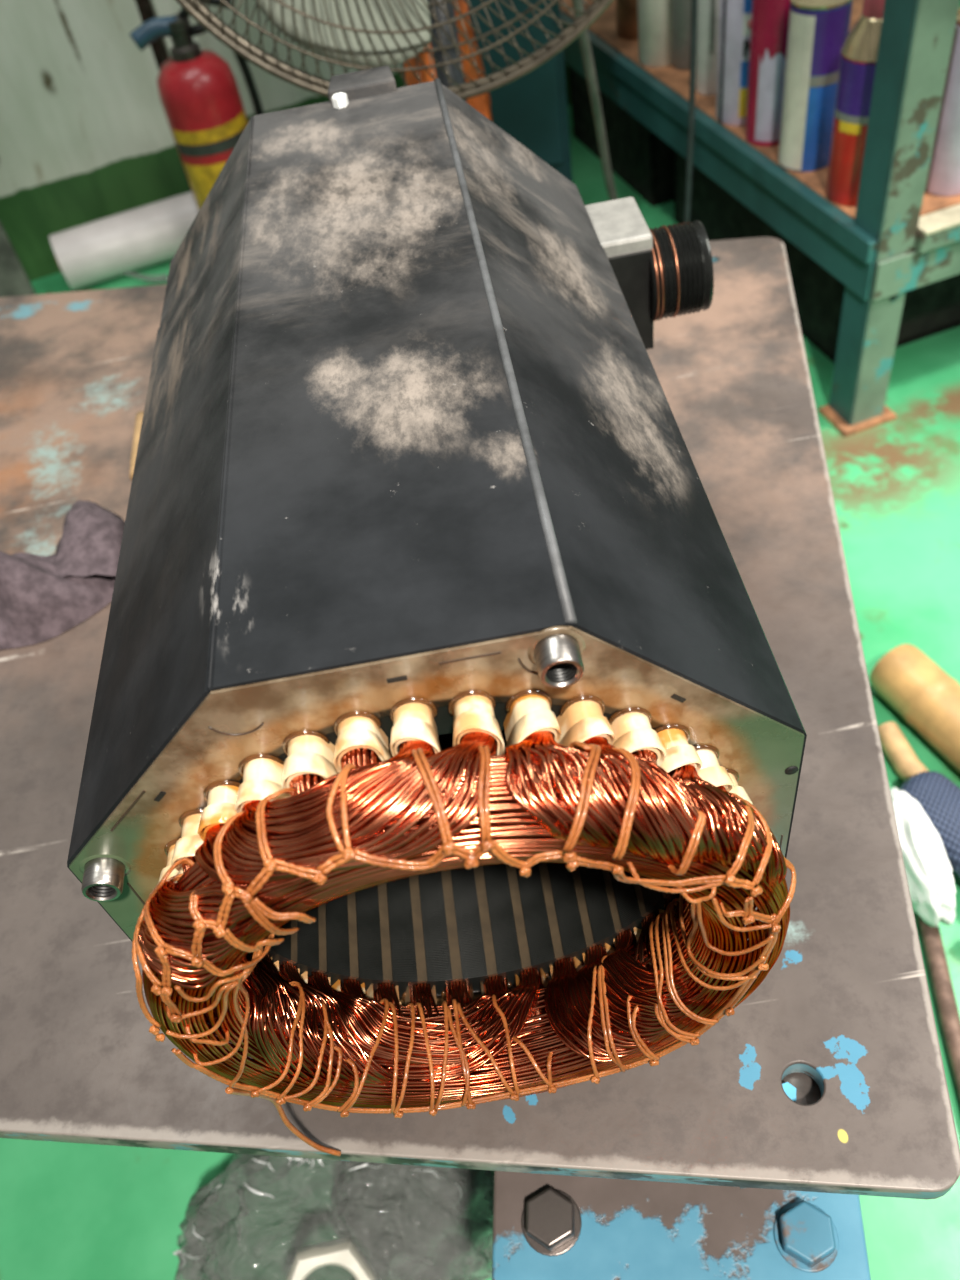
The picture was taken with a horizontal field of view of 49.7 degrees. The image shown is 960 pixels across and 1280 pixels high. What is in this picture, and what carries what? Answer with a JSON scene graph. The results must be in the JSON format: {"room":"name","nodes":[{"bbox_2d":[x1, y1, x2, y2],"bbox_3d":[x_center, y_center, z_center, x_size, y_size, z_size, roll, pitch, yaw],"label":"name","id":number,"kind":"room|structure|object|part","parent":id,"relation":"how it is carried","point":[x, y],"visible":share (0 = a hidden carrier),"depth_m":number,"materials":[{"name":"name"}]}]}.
{"room":"motor repair workshop","nodes":[
{"label":"motor repair workshop","id":0,"kind":"room"},
{"bbox_2d":[0,0,570,281],"bbox_3d":[-0.536,-1.404,1.338,3.800,1.700,0.120,-21,49,-9],"label":"wall","id":1,"kind":"structure","parent":0,"point":[86,136],"depth_m":1.74,"materials":[{"name":"white paint"}]},
{"bbox_2d":[135,0,168,71],"bbox_3d":[-0.631,-1.390,1.344,0.027,1.700,0.060,-21,49,-9],"label":"trim","id":2,"kind":"structure","parent":1,"relation":"attached to","point":[145,9],"depth_m":1.74,"materials":[{"name":"metal"}]},
{"bbox_2d":[0,4,959,1279],"bbox_3d":[-0.053,-0.289,1.441,6.000,0.050,6.000,-10,48,1],"label":"floor","id":3,"kind":"structure","parent":0,"point":[69,1211],"depth_m":0.81,"materials":[{"name":"green paint"}]},
{"bbox_2d":[0,223,35,296],"bbox_3d":[-0.894,-0.623,1.574,0.300,0.420,0.016,-18,48,-6],"label":"board","id":4,"kind":"object","parent":3,"relation":"on","point":[14,281],"visible":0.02,"depth_m":1.66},
{"bbox_2d":[49,191,198,290],"bbox_3d":[-0.505,-0.734,1.820,0.479,0.095,0.095,-21,49,-9],"label":"roll","id":5,"kind":"object","parent":3,"relation":"on","point":[94,252],"visible":0.47,"depth_m":1.77,"materials":[{"name":"white paper"}]},
{"bbox_2d":[130,0,263,209],"bbox_3d":[-0.398,-0.764,1.607,0.154,0.422,0.117,-10,48,1],"label":"fire extinguisher","id":6,"kind":"object","parent":3,"relation":"on","point":[199,94],"visible":0.65,"depth_m":1.52,"materials":[{"name":"red metal"}]},
{"bbox_3d":[-0.462,-0.864,1.472,0.071,0.035,0.027,-22,49,-10],"label":"gauge stem","id":7,"kind":"part","parent":6,"relation":"part of","materials":[{"name":"blue plastic"}]},
{"bbox_3d":[-0.388,-0.891,1.455,0.084,0.033,0.016,1,49,11],"label":"lever","id":8,"kind":"part","parent":6,"relation":"part of","materials":[{"name":"black metal"}]},
{"bbox_2d":[173,1154,493,1279],"bbox_3d":[-0.095,0.405,0.702,0.234,0.142,0.160,-10,48,1],"label":"plastic bag","id":9,"kind":"object","parent":3,"relation":"on","point":[482,1189],"visible":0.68,"depth_m":0.69,"materials":[{"name":"grey"}]},
{"bbox_2d":[286,1237,379,1279],"bbox_3d":[-0.093,0.405,0.639,0.057,0.049,0.066,-36,52,-21],"label":"nut","id":10,"kind":"object","parent":9,"relation":"in","point":[343,1252],"visible":1,"depth_m":0.64,"materials":[{"name":"white metal"}]},
{"bbox_2d":[176,0,612,101],"bbox_3d":[-0.050,-0.514,0.954,0.458,0.968,0.320,-10,48,1],"label":"pedestal fan","id":11,"kind":"object","parent":3,"relation":"on","point":[358,34],"visible":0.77,"depth_m":0.84,"materials":[{"name":"metal"}]},
{"bbox_3d":[-0.117,-0.545,0.801,0.154,0.179,0.038,6,50,15],"label":"blade","id":12,"kind":"part","parent":11,"relation":"part of","materials":[{"name":"white plastic"}]},
{"bbox_2d":[404,0,491,120],"bbox_3d":[-0.029,-0.626,1.346,0.111,0.529,0.112,-10,48,1],"label":"sack","id":13,"kind":"object","parent":3,"relation":"on","point":[481,103],"visible":0.07,"depth_m":1.24,"materials":[{"name":"plastic"}]},
{"bbox_2d":[0,237,959,1279],"bbox_3d":[-0.369,0.092,0.847,1.232,0.414,0.762,-1,49,9],"label":"bench","id":14,"kind":"object","parent":3,"relation":"on","point":[749,1151],"depth_m":0.48,"materials":[{"name":"metal"}]},
{"bbox_2d":[0,500,124,649],"bbox_3d":[-0.320,-0.041,0.654,0.216,0.059,0.111,-31,51,-17],"label":"rag","id":15,"kind":"object","parent":14,"relation":"on","point":[42,598],"visible":0.97,"depth_m":0.65,"materials":[{"name":"grey fabric"}]},
{"bbox_3d":[-0.250,-0.143,0.764,0.013,0.013,0.076,-12,48,0],"label":"brush handle","id":16,"kind":"part","parent":14,"relation":"part of","materials":[{"name":"beige wood"}]},
{"bbox_2d":[67,65,806,1156],"bbox_3d":[-0.002,-0.055,0.484,0.298,0.246,0.465,-10,48,1],"label":"motor stator","id":17,"kind":"object","parent":14,"relation":"on","point":[445,748],"visible":1,"depth_m":0.34,"materials":[{"name":"metal"}]},
{"bbox_3d":[-0.098,0.096,0.316,0.009,0.031,0.034,12,52,20],"label":"lacing cord","id":18,"kind":"part","parent":17,"relation":"part of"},
{"bbox_3d":[-0.091,0.080,0.309,0.016,0.012,0.044,11,52,19],"label":"lacing cord","id":19,"kind":"part","parent":17,"relation":"part of","materials":[{"name":"orange fabric"}]},
{"bbox_3d":[-0.089,0.093,0.292,0.003,0.014,0.006,32,61,32],"label":"lacing cord","id":20,"kind":"part","parent":17,"relation":"part of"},
{"bbox_3d":[-0.091,0.074,0.295,0.014,0.011,0.027,5,50,14],"label":"lacing cord","id":21,"kind":"part","parent":17,"relation":"part of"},
{"bbox_3d":[-0.091,0.106,0.303,0.003,0.015,0.003,5,50,15],"label":"lacing cord","id":22,"kind":"part","parent":17,"relation":"part of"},
{"bbox_3d":[-0.082,0.087,0.286,0.011,0.006,0.002,8,51,17],"label":"lacing cord","id":23,"kind":"part","parent":17,"relation":"part of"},
{"bbox_3d":[-0.076,0.071,0.278,0.005,0.006,0.011,-4,48,7],"label":"lacing cord","id":24,"kind":"part","parent":17,"relation":"part of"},
{"bbox_3d":[-0.076,0.082,0.281,0.007,0.012,0.003,-32,51,-17],"label":"lacing cord","id":25,"kind":"part","parent":17,"relation":"part of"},
{"bbox_3d":[-0.086,0.125,0.328,0.010,0.016,0.007,-23,49,-10],"label":"lacing cord","id":26,"kind":"part","parent":17,"relation":"part of","materials":[{"name":"orange fabric"}]},
{"bbox_3d":[-0.079,0.110,0.314,0.038,0.026,0.012,-30,50,-16],"label":"lacing cord","id":27,"kind":"part","parent":17,"relation":"part of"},
{"bbox_3d":[-0.079,0.103,0.309,0.033,0.013,0.011,-26,49,-12],"label":"lacing cord","id":28,"kind":"part","parent":17,"relation":"part of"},
{"bbox_3d":[-0.071,0.076,0.276,0.007,0.004,0.002,7,50,16],"label":"lacing cord","id":29,"kind":"part","parent":17,"relation":"part of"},
{"bbox_3d":[-0.074,0.098,0.302,0.026,0.011,0.007,-33,51,-19],"label":"lacing cord","id":30,"kind":"part","parent":17,"relation":"part of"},
{"bbox_3d":[-0.067,0.071,0.273,0.009,0.011,0.003,-33,51,-18],"label":"lacing cord","id":31,"kind":"part","parent":17,"relation":"part of","materials":[{"name":"orange fabric"}]},
{"bbox_3d":[-0.077,0.114,0.321,0.041,0.054,0.015,-27,50,-13],"label":"lacing cord","id":32,"kind":"part","parent":17,"relation":"part of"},
{"bbox_3d":[-0.067,0.057,0.281,0.009,0.011,0.026,-1,49,9],"label":"lacing cord","id":33,"kind":"part","parent":17,"relation":"part of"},
{"bbox_3d":[-0.067,0.088,0.295,0.008,0.017,0.023,31,60,32],"label":"lacing cord","id":34,"kind":"part","parent":17,"relation":"part of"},
{"bbox_3d":[-0.062,0.066,0.270,0.006,0.004,0.002,13,52,20],"label":"lacing cord","id":35,"kind":"part","parent":17,"relation":"part of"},
{"bbox_3d":[-0.071,0.117,0.336,0.019,0.068,0.045,17,54,24],"label":"lacing cord","id":36,"kind":"part","parent":17,"relation":"part of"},
{"bbox_3d":[-0.062,0.081,0.282,0.014,0.017,0.003,-18,48,-6],"label":"lacing cord","id":37,"kind":"part","parent":17,"relation":"part of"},
{"bbox_3d":[-0.056,0.062,0.267,0.010,0.009,0.003,-26,49,-13],"label":"lacing cord","id":38,"kind":"part","parent":17,"relation":"part of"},
{"bbox_3d":[-0.055,0.075,0.276,0.010,0.021,0.004,-10,48,1],"label":"lacing cord","id":39,"kind":"part","parent":17,"relation":"part of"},
{"bbox_3d":[-0.055,0.051,0.278,0.009,0.013,0.027,0,49,11],"label":"lacing cord","id":40,"kind":"part","parent":17,"relation":"part of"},
{"bbox_3d":[-0.070,0.140,0.369,0.013,0.013,0.041,1,49,11],"label":"lacing cord","id":41,"kind":"part","parent":17,"relation":"part of","materials":[{"name":"orange fabric"}]},
{"bbox_3d":[-0.052,0.072,0.273,0.014,0.016,0.003,-6,48,5],"label":"lacing cord","id":42,"kind":"part","parent":17,"relation":"part of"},
{"bbox_3d":[-0.067,0.143,0.373,0.011,0.015,0.040,-4,48,7],"label":"lacing cord","id":43,"kind":"part","parent":17,"relation":"part of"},
{"bbox_3d":[-0.047,0.059,0.264,0.013,0.005,0.003,7,50,16],"label":"lacing cord","id":44,"kind":"part","parent":17,"relation":"part of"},
{"bbox_3d":[-0.061,0.148,0.376,0.012,0.007,0.037,4,50,14],"label":"lacing cord","id":45,"kind":"part","parent":17,"relation":"part of","materials":[{"name":"orange fabric"}]},
{"bbox_3d":[-0.058,0.151,0.380,0.011,0.014,0.035,-3,48,7],"label":"lacing cord","id":46,"kind":"part","parent":17,"relation":"part of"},
{"bbox_3d":[-0.055,0.159,0.376,0.009,0.011,0.021,11,52,19],"label":"lacing cord","id":47,"kind":"part","parent":17,"relation":"part of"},
{"bbox_3d":[-0.037,0.057,0.262,0.009,0.006,0.003,-16,48,-4],"label":"lacing cord","id":48,"kind":"part","parent":17,"relation":"part of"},
{"bbox_3d":[-0.036,0.044,0.272,0.005,0.014,0.029,-5,48,6],"label":"lacing cord","id":49,"kind":"part","parent":17,"relation":"part of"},
{"bbox_3d":[-0.048,0.164,0.381,0.009,0.017,0.016,1,49,11],"label":"lacing cord","id":50,"kind":"part","parent":17,"relation":"part of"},
{"bbox_3d":[-0.034,0.043,0.269,0.004,0.011,0.026,-5,48,6],"label":"lacing cord","id":51,"kind":"part","parent":17,"relation":"part of","materials":[{"name":"orange fabric"}]},
{"bbox_3d":[-0.042,0.156,0.392,0.009,0.015,0.044,6,50,16],"label":"lacing cord","id":52,"kind":"part","parent":17,"relation":"part of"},
{"bbox_3d":[-0.033,0.158,0.398,0.007,0.017,0.039,-9,48,3],"label":"lacing cord","id":53,"kind":"part","parent":17,"relation":"part of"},
{"bbox_3d":[-0.019,0.055,0.261,0.025,0.009,0.003,-6,48,5],"label":"lacing cord","id":54,"kind":"part","parent":17,"relation":"part of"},
{"bbox_3d":[-0.028,0.159,0.398,0.007,0.015,0.041,-1,49,9],"label":"lacing cord","id":55,"kind":"part","parent":17,"relation":"part of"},
{"bbox_3d":[-0.021,0.160,0.401,0.005,0.016,0.040,-12,48,0],"label":"lacing cord","id":56,"kind":"part","parent":17,"relation":"part of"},
{"bbox_3d":[-0.012,0.040,0.269,0.004,0.016,0.032,-18,48,-6],"label":"lacing cord","id":57,"kind":"part","parent":17,"relation":"part of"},
{"bbox_3d":[-0.008,0.082,0.367,0.238,0.238,0.006,-10,48,1],"label":"plate","id":58,"kind":"part","parent":17,"relation":"part of","materials":[{"name":"beige metal"}]},
{"bbox_3d":[-0.014,0.160,0.402,0.006,0.014,0.040,-2,48,8],"label":"lacing cord","id":59,"kind":"part","parent":17,"relation":"part of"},
{"bbox_3d":[-0.008,0.160,0.402,0.006,0.014,0.037,-12,48,-1],"label":"lacing cord","id":60,"kind":"part","parent":17,"relation":"part of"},
{"bbox_3d":[-0.007,0.159,0.403,0.003,0.013,0.040,-13,48,-1],"label":"lacing cord","id":61,"kind":"part","parent":17,"relation":"part of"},
{"bbox_3d":[-0.003,0.053,0.261,0.012,0.007,0.003,-10,48,1],"label":"lacing cord","id":62,"kind":"part","parent":17,"relation":"part of","materials":[{"name":"brown fabric"}]},
{"bbox_3d":[0.002,0.138,0.355,0.195,0.114,0.003,-10,48,1],"label":"lacing cord","id":63,"kind":"part","parent":17,"relation":"part of","materials":[{"name":"orange fabric"}]},
{"bbox_3d":[0.001,0.038,0.266,0.004,0.010,0.027,-6,48,5],"label":"lacing cord","id":64,"kind":"part","parent":17,"relation":"part of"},
{"bbox_3d":[0.001,0.158,0.403,0.004,0.013,0.041,-29,50,-15],"label":"lacing cord","id":65,"kind":"part","parent":17,"relation":"part of","materials":[{"name":"orange fabric"}]},
{"bbox_3d":[0.011,0.156,0.404,0.004,0.012,0.039,-15,48,-3],"label":"lacing cord","id":66,"kind":"part","parent":17,"relation":"part of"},
{"bbox_3d":[0.011,0.054,0.264,0.019,0.014,0.003,-7,48,4],"label":"lacing cord","id":67,"kind":"part","parent":17,"relation":"part of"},
{"bbox_3d":[0.019,0.161,0.397,0.003,0.011,0.026,-36,52,-20],"label":"lacing cord","id":68,"kind":"part","parent":17,"relation":"part of","materials":[{"name":"orange fabric"}]},
{"bbox_3d":[0.027,0.163,0.394,0.002,0.010,0.012,0,49,10],"label":"lacing cord","id":69,"kind":"part","parent":17,"relation":"part of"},
{"bbox_3d":[0.027,0.040,0.273,0.010,0.014,0.033,-2,49,9],"label":"lacing cord","id":70,"kind":"part","parent":17,"relation":"part of","materials":[{"name":"orange fabric"}]},
{"bbox_3d":[0.044,0.145,0.397,0.005,0.017,0.040,1,49,11],"label":"lacing cord","id":71,"kind":"part","parent":17,"relation":"part of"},
{"bbox_3d":[0.030,0.059,0.272,0.012,0.011,0.002,-11,48,0],"label":"lacing cord","id":72,"kind":"part","parent":17,"relation":"part of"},
{"bbox_3d":[0.050,0.141,0.395,0.006,0.017,0.042,-5,48,6],"label":"lacing cord","id":73,"kind":"part","parent":17,"relation":"part of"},
{"bbox_3d":[0.049,0.142,0.394,0.008,0.016,0.038,-10,48,1],"label":"lacing cord","id":74,"kind":"part","parent":17,"relation":"part of","materials":[{"name":"orange fabric"}]},
{"bbox_3d":[0.038,0.042,0.277,0.011,0.013,0.032,-7,48,4],"label":"lacing cord","id":75,"kind":"part","parent":17,"relation":"part of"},
{"bbox_3d":[0.059,0.143,0.383,0.008,0.018,0.023,-15,48,-3],"label":"lacing cord","id":76,"kind":"part","parent":17,"relation":"part of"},
{"bbox_3d":[0.060,0.144,0.381,0.008,0.019,0.017,-12,48,-1],"label":"lacing cord","id":77,"kind":"part","parent":17,"relation":"part of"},
{"bbox_3d":[0.052,0.064,0.282,0.032,0.019,0.002,-10,48,1],"label":"lacing cord","id":78,"kind":"part","parent":17,"relation":"part of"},
{"bbox_3d":[0.068,0.138,0.372,0.008,0.015,0.017,-30,50,-16],"label":"lacing cord","id":79,"kind":"part","parent":17,"relation":"part of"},
{"bbox_3d":[0.069,0.122,0.379,0.013,0.017,0.043,-10,48,1],"label":"lacing cord","id":80,"kind":"part","parent":17,"relation":"part of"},
{"bbox_3d":[0.069,0.122,0.379,0.013,0.022,0.043,-7,48,4],"label":"lacing cord","id":81,"kind":"part","parent":17,"relation":"part of","materials":[{"name":"orange fabric"}]},
{"bbox_3d":[0.054,0.064,0.285,0.028,0.016,0.006,-10,48,1],"label":"lacing cord","id":82,"kind":"part","parent":17,"relation":"part of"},
{"bbox_3d":[0.056,0.055,0.282,0.007,0.015,0.016,21,55,26],"label":"lacing cord","id":83,"kind":"part","parent":17,"relation":"part of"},
{"bbox_3d":[0.072,0.117,0.373,0.014,0.015,0.042,-10,48,1],"label":"lacing cord","id":84,"kind":"part","parent":17,"relation":"part of","materials":[{"name":"orange fabric"}]},
{"bbox_3d":[0.073,0.115,0.371,0.014,0.015,0.043,-10,48,1],"label":"lacing cord","id":85,"kind":"part","parent":17,"relation":"part of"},
{"bbox_3d":[0.061,0.071,0.294,0.013,0.008,0.005,-4,48,7],"label":"lacing cord","id":86,"kind":"part","parent":17,"relation":"part of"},
{"bbox_3d":[0.075,0.104,0.356,0.018,0.029,0.046,-24,49,-11],"label":"lacing cord","id":87,"kind":"part","parent":17,"relation":"part of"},
{"bbox_3d":[0.079,0.099,0.352,0.020,0.006,0.039,-10,48,1],"label":"lacing cord","id":88,"kind":"part","parent":17,"relation":"part of","materials":[{"name":"orange fabric"}]},
{"bbox_3d":[0.076,0.093,0.324,0.027,0.054,0.010,20,55,25],"label":"lacing cord","id":89,"kind":"part","parent":17,"relation":"part of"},
{"bbox_3d":[0.078,0.088,0.316,0.024,0.034,0.004,3,49,13],"label":"lacing cord","id":90,"kind":"part","parent":17,"relation":"part of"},
{"bbox_3d":[0.074,0.055,0.298,0.010,0.014,0.030,-4,48,7],"label":"lacing cord","id":91,"kind":"part","parent":17,"relation":"part of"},
{"bbox_3d":[0.078,0.081,0.306,0.020,0.020,0.005,0,49,10],"label":"lacing cord","id":92,"kind":"part","parent":17,"relation":"part of","materials":[{"name":"orange fabric"}]},
{"bbox_3d":[0.073,0.069,0.292,0.010,0.009,0.002,-15,48,-3],"label":"lacing cord","id":93,"kind":"part","parent":17,"relation":"part of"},
{"bbox_3d":[0.079,0.081,0.307,0.017,0.012,0.005,-10,48,1],"label":"lacing cord","id":94,"kind":"part","parent":17,"relation":"part of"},
{"bbox_3d":[0.078,0.078,0.301,0.003,0.011,0.002,-10,48,1],"label":"lacing cord","id":95,"kind":"part","parent":17,"relation":"part of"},
{"bbox_3d":[0.080,0.058,0.303,0.011,0.006,0.028,-10,48,1],"label":"lacing cord","id":96,"kind":"part","parent":17,"relation":"part of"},
{"bbox_3d":[0.091,0.074,0.311,0.010,0.020,0.016,-6,48,5],"label":"lacing cord","id":97,"kind":"part","parent":17,"relation":"part of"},
{"bbox_3d":[0.094,0.252,0.502,0.175,0.012,0.154,-4,48,7],"label":"flange plate","id":98,"kind":"part","parent":14,"relation":"part of","materials":[{"name":"blue paint"}]},
{"bbox_2d":[401,0,572,182],"bbox_3d":[-0.022,-1.001,1.393,0.230,0.950,0.188,-6,48,5],"label":"base cabinet","id":99,"kind":"object","parent":3,"relation":"on","point":[532,109],"visible":0.23,"depth_m":1.49,"materials":[{"name":"teal paint"}]},
{"bbox_3d":[-0.029,-0.977,1.285,0.210,0.800,0.008,-6,48,5],"label":"door","id":100,"kind":"part","parent":99,"relation":"part of","materials":[{"name":"teal paint"}]},
{"bbox_2d":[569,66,674,206],"bbox_3d":[0.361,-0.941,1.803,0.300,0.160,0.340,-20,48,-7],"label":"crate","id":101,"kind":"object","parent":3,"relation":"on","point":[645,162],"visible":0.27,"depth_m":1.75,"materials":[{"name":"black wood"}]},
{"bbox_3d":[0.371,-0.891,1.859,0.300,0.010,0.340,-20,48,-7],"label":"board","id":102,"kind":"part","parent":101,"relation":"part of","materials":[{"name":"black wood"}]},
{"bbox_2d":[560,0,959,436],"bbox_3d":[0.411,-1.018,1.282,0.436,1.020,1.065,-20,48,-7],"label":"storage rack","id":103,"kind":"object","parent":3,"relation":"on","point":[868,246],"visible":0.67,"depth_m":1.18,"materials":[{"name":"teal metal"}]},
{"bbox_2d":[616,0,637,39],"bbox_3d":[0.233,-0.983,1.530,0.070,0.155,0.070,-10,48,1],"label":"paint can","id":104,"kind":"object","parent":103,"relation":"on","point":[626,10],"visible":0.37,"depth_m":1.55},
{"bbox_2d":[638,0,671,67],"bbox_3d":[0.249,-0.900,1.440,0.062,0.175,0.062,-10,48,1],"label":"paint can","id":105,"kind":"object","parent":103,"relation":"on","point":[654,16],"visible":0.85,"depth_m":1.46,"materials":[{"name":"white metal"}]},
{"bbox_2d":[671,0,690,69],"bbox_3d":[0.290,-0.883,1.417,0.056,0.175,0.056,-10,48,1],"label":"paint can","id":106,"kind":"object","parent":103,"relation":"on","point":[681,9],"visible":0.41,"depth_m":1.44,"materials":[{"name":"grey metal"}]},
{"bbox_2d":[696,0,719,94],"bbox_3d":[0.303,-0.812,1.345,0.043,0.185,0.043,-10,48,1],"label":"paint can","id":107,"kind":"object","parent":103,"relation":"on","point":[708,10],"visible":0.77,"depth_m":1.36,"materials":[{"name":"white metal"}]},
{"bbox_3d":[0.256,-0.748,1.487,0.004,0.046,1.048,-20,48,-7],"label":"rail","id":108,"kind":"part","parent":103,"relation":"part of","materials":[{"name":"teal metal"}]},
{"bbox_2d":[716,0,752,125],"bbox_3d":[0.330,-0.740,1.282,0.070,0.175,0.072,-10,48,1],"label":"paint can","id":109,"kind":"object","parent":103,"relation":"on","point":[735,16],"visible":0.51,"depth_m":1.28,"materials":[{"name":"white metal"}]},
{"bbox_2d":[560,0,959,219],"bbox_3d":[0.447,-0.856,1.486,0.412,0.005,1.026,-20,48,-7],"label":"shelf","id":110,"kind":"object","parent":103,"relation":"attached to","point":[668,86],"depth_m":1.35,"materials":[{"name":"teal metal"}]},
{"bbox_2d":[745,0,789,145],"bbox_3d":[0.352,-0.692,1.232,0.062,0.180,0.062,-10,48,1],"label":"paint can","id":111,"kind":"object","parent":103,"relation":"on","point":[770,18],"visible":0.59,"depth_m":1.22,"materials":[{"name":"red metal"}]},
{"bbox_2d":[779,0,852,171],"bbox_3d":[0.380,-0.635,1.178,0.066,0.177,0.066,-10,48,1],"label":"paint can","id":112,"kind":"object","parent":103,"relation":"on","point":[818,30],"visible":0.91,"depth_m":1.15,"materials":[{"name":"metal"}]},
{"bbox_3d":[0.356,-0.618,1.172,0.006,0.165,0.036,-31,51,-17],"label":"white panel","id":113,"kind":"part","parent":112,"relation":"part of","materials":[{"name":"white paper"}]},
{"bbox_3d":[0.368,-0.691,1.115,0.066,0.005,0.066,-10,48,1],"label":"lid","id":114,"kind":"part","parent":112,"relation":"part of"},
{"bbox_2d":[826,0,884,205],"bbox_3d":[0.411,-0.576,1.098,0.065,0.210,0.065,-10,48,1],"label":"bottle","id":115,"kind":"object","parent":103,"relation":"on","point":[859,51],"visible":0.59,"depth_m":1.08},
{"bbox_3d":[0.475,-0.285,1.303,0.072,0.006,0.060,-20,48,-7],"label":"foot plate","id":116,"kind":"part","parent":103,"relation":"part of","materials":[{"name":"metal"}]},
{"bbox_3d":[0.412,-0.606,0.916,0.046,1.020,0.014,-10,48,1],"label":"post","id":117,"kind":"part","parent":103,"relation":"part of","materials":[{"name":"green metal"}]},
{"bbox_3d":[0.630,-0.463,1.165,0.418,0.046,0.004,-20,48,-7],"label":"rail","id":118,"kind":"part","parent":103,"relation":"part of","materials":[{"name":"green metal"}]},
{"bbox_2d":[925,8,959,195],"bbox_3d":[0.511,-0.566,1.095,0.054,0.175,0.054,-10,48,1],"label":"paint can","id":119,"kind":"object","parent":103,"relation":"on","point":[943,177],"visible":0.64,"depth_m":1.10,"materials":[{"name":"white metal"}]},
{"bbox_3d":[0.499,-0.622,1.032,0.054,0.005,0.054,-10,48,1],"label":"lid","id":120,"kind":"part","parent":119,"relation":"part of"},
{"bbox_2d":[674,150,959,363],"bbox_3d":[0.516,-0.624,1.493,0.280,0.160,0.480,-20,48,-7],"label":"crate","id":121,"kind":"object","parent":3,"relation":"on","point":[933,308],"visible":0.25,"depth_m":1.39,"materials":[{"name":"black wood"}]},
{"bbox_3d":[0.527,-0.574,1.548,0.280,0.010,0.480,-20,48,-7],"label":"board","id":122,"kind":"part","parent":121,"relation":"part of","materials":[{"name":"black wood"}]},
{"bbox_2d":[878,722,928,781],"bbox_3d":[0.396,0.118,0.947,0.028,0.023,0.100,-19,48,-7],"label":"wooden stick","id":123,"kind":"object","parent":3,"relation":"on","point":[895,746],"visible":0.54,"depth_m":0.95,"materials":[{"name":"brown wood"}]},
{"bbox_2d":[869,644,959,771],"bbox_3d":[0.460,0.109,0.919,0.059,0.059,0.271,-25,49,-12],"label":"cardboard tube","id":124,"kind":"object","parent":3,"relation":"on","point":[906,678],"visible":1,"depth_m":0.96,"materials":[{"name":"beige cardboard"}]},
{"bbox_2d":[890,787,955,926],"bbox_3d":[0.363,0.179,0.866,0.043,0.074,0.127,-10,48,1],"label":"cloth","id":125,"kind":"object","parent":3,"relation":"on","point":[930,879],"visible":0.65,"depth_m":0.83,"materials":[{"name":"white fabric"}]},
{"bbox_2d":[898,771,959,876],"bbox_3d":[0.413,0.171,0.870,0.058,0.046,0.141,-25,49,-12],"label":"woven sleeve","id":126,"kind":"object","parent":3,"relation":"on","point":[937,795],"visible":0.56,"depth_m":0.88,"materials":[{"name":"blue fabric"}]},
{"bbox_2d":[917,914,959,1099],"bbox_3d":[0.363,0.335,0.764,0.018,0.015,0.284,-3,48,7],"label":"rod","id":127,"kind":"object","parent":3,"relation":"on","point":[943,990],"visible":0.82,"depth_m":0.81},
{"bbox_3d":[0.227,-0.452,1.493,0.315,0.012,0.478,-10,48,1],"label":"board","id":128,"kind":"object","parent":3,"relation":"on","visible":0},
{"bbox_2d":[572,0,617,200],"bbox_3d":[0.168,-0.558,1.242,0.048,0.505,0.251,20,55,26],"label":"cable","id":129,"kind":"object","parent":128,"relation":"on","point":[584,38],"visible":0.57,"depth_m":1.12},
{"bbox_2d":[684,0,697,222],"bbox_3d":[0.234,-0.629,1.173,0.007,0.683,0.039,-20,48,-8],"label":"cable","id":130,"kind":"object","parent":128,"relation":"on","point":[694,3],"visible":0.57,"depth_m":1.18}
]}

